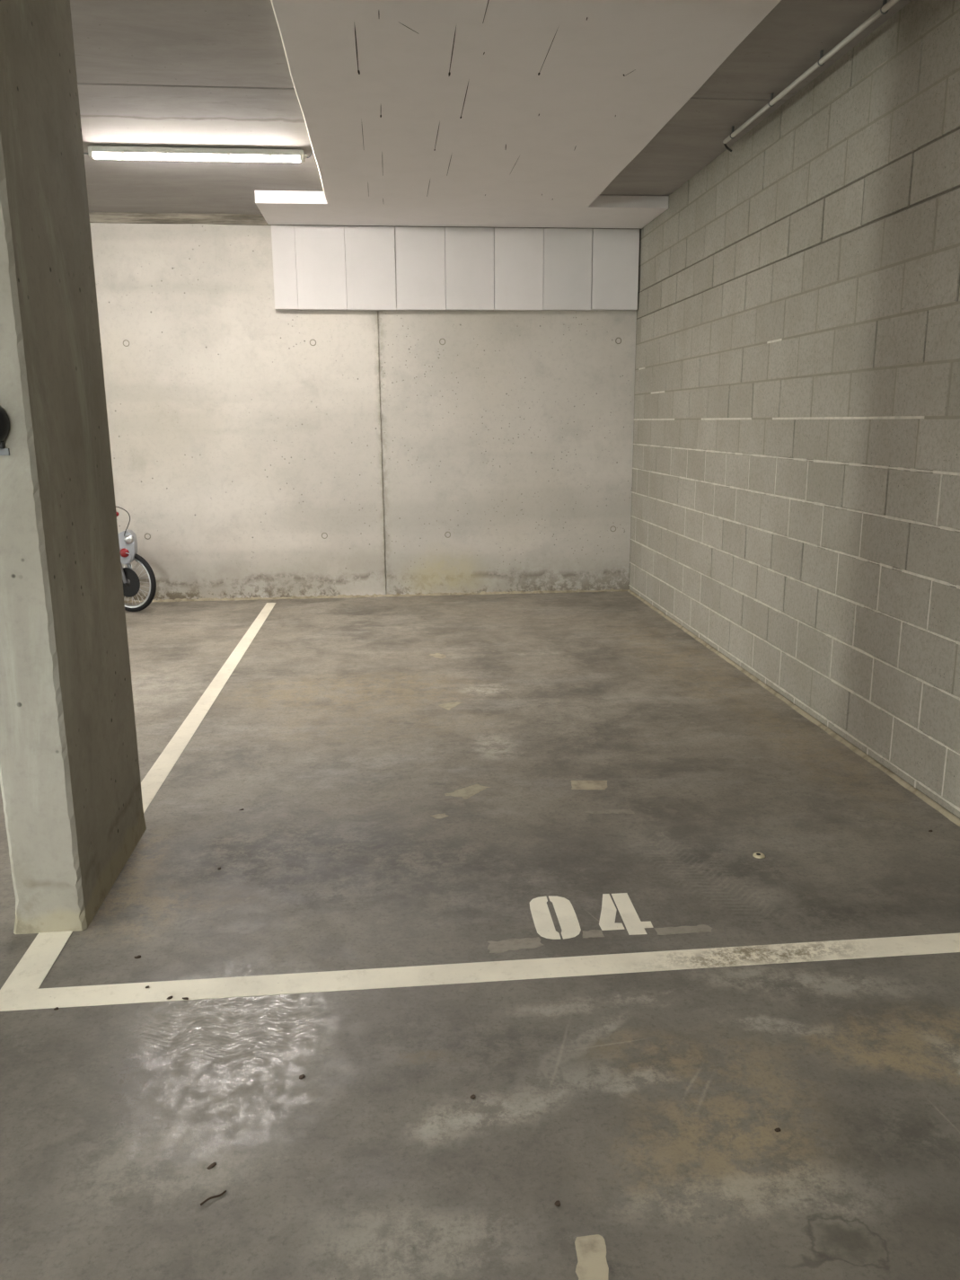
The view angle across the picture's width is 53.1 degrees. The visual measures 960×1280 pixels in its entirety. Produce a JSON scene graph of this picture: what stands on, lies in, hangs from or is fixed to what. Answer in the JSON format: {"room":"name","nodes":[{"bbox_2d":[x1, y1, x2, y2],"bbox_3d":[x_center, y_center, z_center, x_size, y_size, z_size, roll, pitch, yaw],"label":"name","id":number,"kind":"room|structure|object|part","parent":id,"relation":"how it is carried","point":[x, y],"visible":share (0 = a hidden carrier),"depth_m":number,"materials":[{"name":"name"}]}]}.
{"room":"underground parking garage","nodes":[
{"label":"underground parking garage","id":0,"kind":"room"},
{"bbox_2d":[89,222,636,600],"bbox_3d":[-6.713,-1.819,7.367,16.045,3.260,0.203,-2,13,-5],"label":"wall","id":1,"kind":"structure","parent":0,"point":[258,449],"depth_m":7.86,"materials":[{"name":"concrete"}]},
{"bbox_2d":[271,225,298,309],"bbox_3d":[-1.517,-2.891,7.478,0.177,0.612,0.079,-2,13,-5],"label":"board","id":2,"kind":"object","parent":1,"relation":"attached to","point":[283,239],"visible":1,"depth_m":7.44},
{"bbox_2d":[294,225,347,310],"bbox_3d":[-1.239,-2.898,7.503,0.378,0.613,0.078,-2,13,-5],"label":"board","id":3,"kind":"object","parent":1,"relation":"attached to","point":[320,250],"visible":1,"depth_m":7.47,"materials":[{"name":"white"}]},
{"bbox_2d":[88,211,638,229],"bbox_3d":[-6.713,-3.107,6.964,16.045,0.089,0.037,-2,13,-5],"label":"trim","id":4,"kind":"structure","parent":1,"relation":"attached to","point":[109,217],"depth_m":7.35,"materials":[{"name":"concrete"}]},
{"bbox_2d":[344,226,396,310],"bbox_3d":[-0.857,-2.908,7.537,0.384,0.614,0.079,-2,13,-5],"label":"board","id":5,"kind":"object","parent":1,"relation":"attached to","point":[369,251],"visible":1,"depth_m":7.50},
{"bbox_2d":[123,588,628,602],"bbox_3d":[-1.464,-0.361,8.083,5.545,0.030,0.035,-2,13,-5],"label":"trim","id":6,"kind":"structure","parent":1,"relation":"attached to","point":[612,589],"depth_m":8.14,"materials":[{"name":"grey concrete"}]},
{"bbox_2d":[395,226,445,310],"bbox_3d":[-0.470,-2.920,7.572,0.386,0.612,0.078,-2,13,-5],"label":"board","id":7,"kind":"object","parent":1,"relation":"attached to","point":[419,251],"visible":1,"depth_m":7.53,"materials":[{"name":"white"}]},
{"bbox_2d":[444,227,494,310],"bbox_3d":[-0.083,-2.931,7.606,0.383,0.611,0.078,-2,13,-5],"label":"board","id":8,"kind":"object","parent":1,"relation":"attached to","point":[469,251],"visible":1,"depth_m":7.57,"materials":[{"name":"white"}]},
{"bbox_2d":[494,227,543,310],"bbox_3d":[0.304,-2.942,7.641,0.387,0.611,0.078,-2,13,-5],"label":"board","id":9,"kind":"object","parent":1,"relation":"attached to","point":[518,252],"visible":1,"depth_m":7.61,"materials":[{"name":"white"}]},
{"bbox_2d":[542,228,592,310],"bbox_3d":[0.694,-2.953,7.675,0.388,0.609,0.079,-2,13,-5],"label":"board","id":10,"kind":"object","parent":1,"relation":"attached to","point":[567,251],"visible":1,"depth_m":7.64,"materials":[{"name":"white"}]},
{"bbox_2d":[590,229,639,310],"bbox_3d":[1.079,-2.966,7.710,0.374,0.606,0.077,-2,13,-5],"label":"board","id":11,"kind":"object","parent":1,"relation":"attached to","point":[615,252],"visible":1,"depth_m":7.67,"materials":[{"name":"white"}]},
{"bbox_2d":[0,591,959,1279],"bbox_3d":[-5.808,1.776,-0.523,16.245,0.250,17.280,-2,13,-5],"label":"floor","id":12,"kind":"structure","parent":0,"point":[650,1106],"depth_m":2.50,"materials":[{"name":"concrete"}]},
{"bbox_2d":[0,0,146,934],"bbox_3d":[-1.304,-0.692,2.830,0.207,3.012,0.733,-2,13,-5],"label":"concrete column","id":13,"kind":"structure","parent":12,"relation":"on","point":[70,781],"depth_m":2.74,"materials":[{"name":"grey concrete"}]},
{"bbox_2d":[0,406,9,455],"bbox_3d":[-1.276,-0.550,2.466,0.118,0.152,0.061,-2,13,-5],"label":"wall fitting","id":14,"kind":"object","parent":13,"relation":"attached to","point":[4,422],"visible":1,"depth_m":2.48,"materials":[{"name":"black plastic"}]},
{"bbox_3d":[-1.282,-0.490,2.507,0.103,0.018,0.006,-2,13,-5],"label":"plate","id":15,"kind":"part","parent":14,"relation":"part of","materials":[{"name":"grey metal"}]},
{"bbox_2d":[115,506,156,611],"bbox_3d":[-3.215,-0.630,7.496,1.289,0.846,0.603,-4,13,-17],"label":"motorbike","id":16,"kind":"object","parent":12,"relation":"on","point":[128,540],"visible":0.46,"depth_m":7.45,"materials":[{"name":"rubber"}]},
{"bbox_3d":[-2.798,-0.589,7.457,0.111,0.299,0.032,4,13,17],"label":"fork leg","id":17,"kind":"part","parent":16,"relation":"part of","materials":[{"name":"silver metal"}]},
{"bbox_2d":[0,602,275,990],"bbox_3d":[-1.470,0.307,5.213,0.101,0.001,5.540,-2,13,-5],"label":"parking line","id":18,"kind":"object","parent":12,"relation":"on","point":[30,973],"visible":0.67,"depth_m":4.09,"materials":[{"name":"beige paint"}]},
{"bbox_2d":[206,1162,216,1169],"bbox_3d":[-0.537,1.050,1.920,0.007,0.005,0.019,12,18,43],"label":"scrap","id":19,"kind":"object","parent":12,"relation":"on","point":[213,1164],"visible":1,"depth_m":1.92,"materials":[{"name":"brown"}]},
{"bbox_2d":[200,1190,226,1205],"bbox_3d":[-0.511,1.067,1.839,0.052,0.006,0.006,-10,16,-35],"label":"twig","id":20,"kind":"object","parent":12,"relation":"on","point":[225,1191],"visible":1,"depth_m":1.84,"materials":[{"name":"brown plant"}]},
{"bbox_2d":[429,653,446,658],"bbox_3d":[-0.262,0.099,6.088,0.086,0.001,0.143,-9,16,-34],"label":"glue patch","id":21,"kind":"object","parent":12,"relation":"on","point":[436,655],"visible":1,"depth_m":6.10,"materials":[{"name":"beige"}]},
{"bbox_2d":[430,812,448,818],"bbox_3d":[-0.151,0.663,3.615,0.064,0.001,0.042,-7,14,-26],"label":"glue patch","id":22,"kind":"object","parent":12,"relation":"on","point":[438,816],"visible":1,"depth_m":3.62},
{"bbox_2d":[437,701,462,710],"bbox_3d":[-0.168,0.341,5.026,0.098,0.001,0.158,6,14,25],"label":"glue patch","id":23,"kind":"object","parent":12,"relation":"on","point":[447,706],"visible":1,"depth_m":5.02,"materials":[{"name":"beige"}]},
{"bbox_2d":[444,784,491,798],"bbox_3d":[-0.052,0.606,3.860,0.106,0.001,0.185,10,16,38],"label":"glue patch","id":24,"kind":"object","parent":12,"relation":"on","point":[469,791],"visible":1,"depth_m":3.85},
{"bbox_2d":[0,932,959,1011],"bbox_3d":[-3.678,0.995,2.267,11.025,0.001,0.110,-2,13,-5],"label":"parking line","id":25,"kind":"object","parent":12,"relation":"on","point":[463,973],"visible":1,"depth_m":2.59,"materials":[{"name":"beige paint"}]},
{"bbox_2d":[487,936,543,953],"bbox_3d":[0.099,0.864,2.724,0.161,0.001,0.068,-3,13,-10],"label":"glue patch","id":26,"kind":"object","parent":12,"relation":"on","point":[511,944],"visible":1,"depth_m":2.73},
{"bbox_2d":[540,699,561,704],"bbox_3d":[0.380,0.325,5.078,0.103,0.001,0.091,3,13,16],"label":"glue patch","id":27,"kind":"object","parent":12,"relation":"on","point":[557,701],"visible":1,"depth_m":5.07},
{"bbox_2d":[529,896,581,939],"bbox_3d":[0.223,0.828,2.877,0.132,0.001,0.255,-2,13,-5],"label":"painted number","id":28,"kind":"object","parent":12,"relation":"on","point":[566,914],"visible":1,"depth_m":2.87,"materials":[{"name":"white paint"}]},
{"bbox_2d":[554,1200,560,1206],"bbox_3d":[0.147,1.068,1.822,0.011,0.004,0.011,-2,13,-5],"label":"crumb","id":29,"kind":"object","parent":12,"relation":"on","point":[557,1203],"visible":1,"depth_m":1.82,"materials":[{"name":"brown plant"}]},
{"bbox_2d":[571,780,607,789],"bbox_3d":[0.446,0.590,3.914,0.152,0.001,0.104,0,13,3],"label":"glue patch","id":30,"kind":"object","parent":12,"relation":"on","point":[576,784],"visible":1,"depth_m":3.92,"materials":[{"name":"beige"}]},
{"bbox_2d":[574,1234,609,1279],"bbox_3d":[0.197,1.105,1.665,0.062,0.001,0.183,0,13,1],"label":"glue patch","id":31,"kind":"object","parent":12,"relation":"on","point":[591,1249],"visible":1,"depth_m":1.71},
{"bbox_2d":[582,929,604,937],"bbox_3d":[0.325,0.850,2.781,0.064,0.001,0.042,-2,13,-5],"label":"glue patch","id":32,"kind":"object","parent":12,"relation":"on","point":[594,933],"visible":1,"depth_m":2.78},
{"bbox_2d":[599,892,653,935],"bbox_3d":[0.423,0.823,2.894,0.155,0.001,0.248,-2,13,-5],"label":"painted number","id":33,"kind":"object","parent":12,"relation":"on","point":[628,913],"visible":1,"depth_m":2.88,"materials":[{"name":"white paint"}]},
{"bbox_2d":[654,924,712,935],"bbox_3d":[0.594,0.844,2.800,0.171,0.001,0.046,-2,13,-5],"label":"glue patch","id":34,"kind":"object","parent":12,"relation":"on","point":[701,928],"visible":1,"depth_m":2.80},
{"bbox_2d":[752,852,765,858],"bbox_3d":[0.949,0.731,3.268,0.040,0.008,0.040,-2,13,-5],"label":"cap","id":35,"kind":"object","parent":12,"relation":"on","point":[759,855],"visible":1,"depth_m":3.26,"materials":[{"name":"beige plastic"}]},
{"bbox_2d":[70,0,911,213],"bbox_3d":[-5.920,-1.378,-1.355,16.045,0.250,17.080,-2,13,-5],"label":"ceiling","id":36,"kind":"structure","parent":0,"point":[207,74],"depth_m":4.74,"materials":[{"name":"concrete"}]},
{"bbox_2d":[83,145,313,162],"bbox_3d":[-1.657,-2.834,5.603,1.370,0.068,0.086,-2,13,-5],"label":"lamp","id":37,"kind":"object","parent":36,"relation":"attached to","point":[94,152],"visible":0.92,"depth_m":5.58,"materials":[{"name":"grey plastic"}]},
{"bbox_2d":[92,151,300,162],"bbox_3d":[-1.644,-2.814,5.609,1.176,0.026,0.068,-2,13,-5],"label":"diffuser","id":38,"kind":"object","parent":37,"relation":"attached to","point":[246,156],"depth_m":5.59,"materials":[{"name":"white plastic"}]},
{"bbox_2d":[254,0,781,229],"bbox_3d":[0.387,-1.936,1.657,2.916,0.083,11.999,-2,13,-5],"label":"insulation","id":39,"kind":"object","parent":36,"relation":"attached to","point":[478,113],"visible":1,"depth_m":4.50,"materials":[{"name":"grey"}]},
{"bbox_2d":[723,0,900,151],"bbox_3d":[1.670,-2.137,2.502,0.070,0.089,6.051,-2,13,-5],"label":"conduit","id":40,"kind":"object","parent":36,"relation":"attached to","point":[887,5],"visible":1,"depth_m":4.20,"materials":[{"name":"grey plastic"}]},
{"bbox_2d":[628,0,959,819],"bbox_3d":[2.167,-0.130,-0.195,0.202,3.210,17.285,-2,13,-5],"label":"wall","id":41,"kind":"structure","parent":0,"point":[796,491],"depth_m":4.46,"materials":[{"name":"concrete"}]},
{"bbox_2d":[628,589,959,826],"bbox_3d":[2.080,1.454,0.057,0.025,0.016,17.080,-2,13,-5],"label":"baseboard","id":42,"kind":"structure","parent":41,"relation":"attached to","point":[952,817],"depth_m":4.57,"materials":[{"name":"grey concrete"}]}
]}

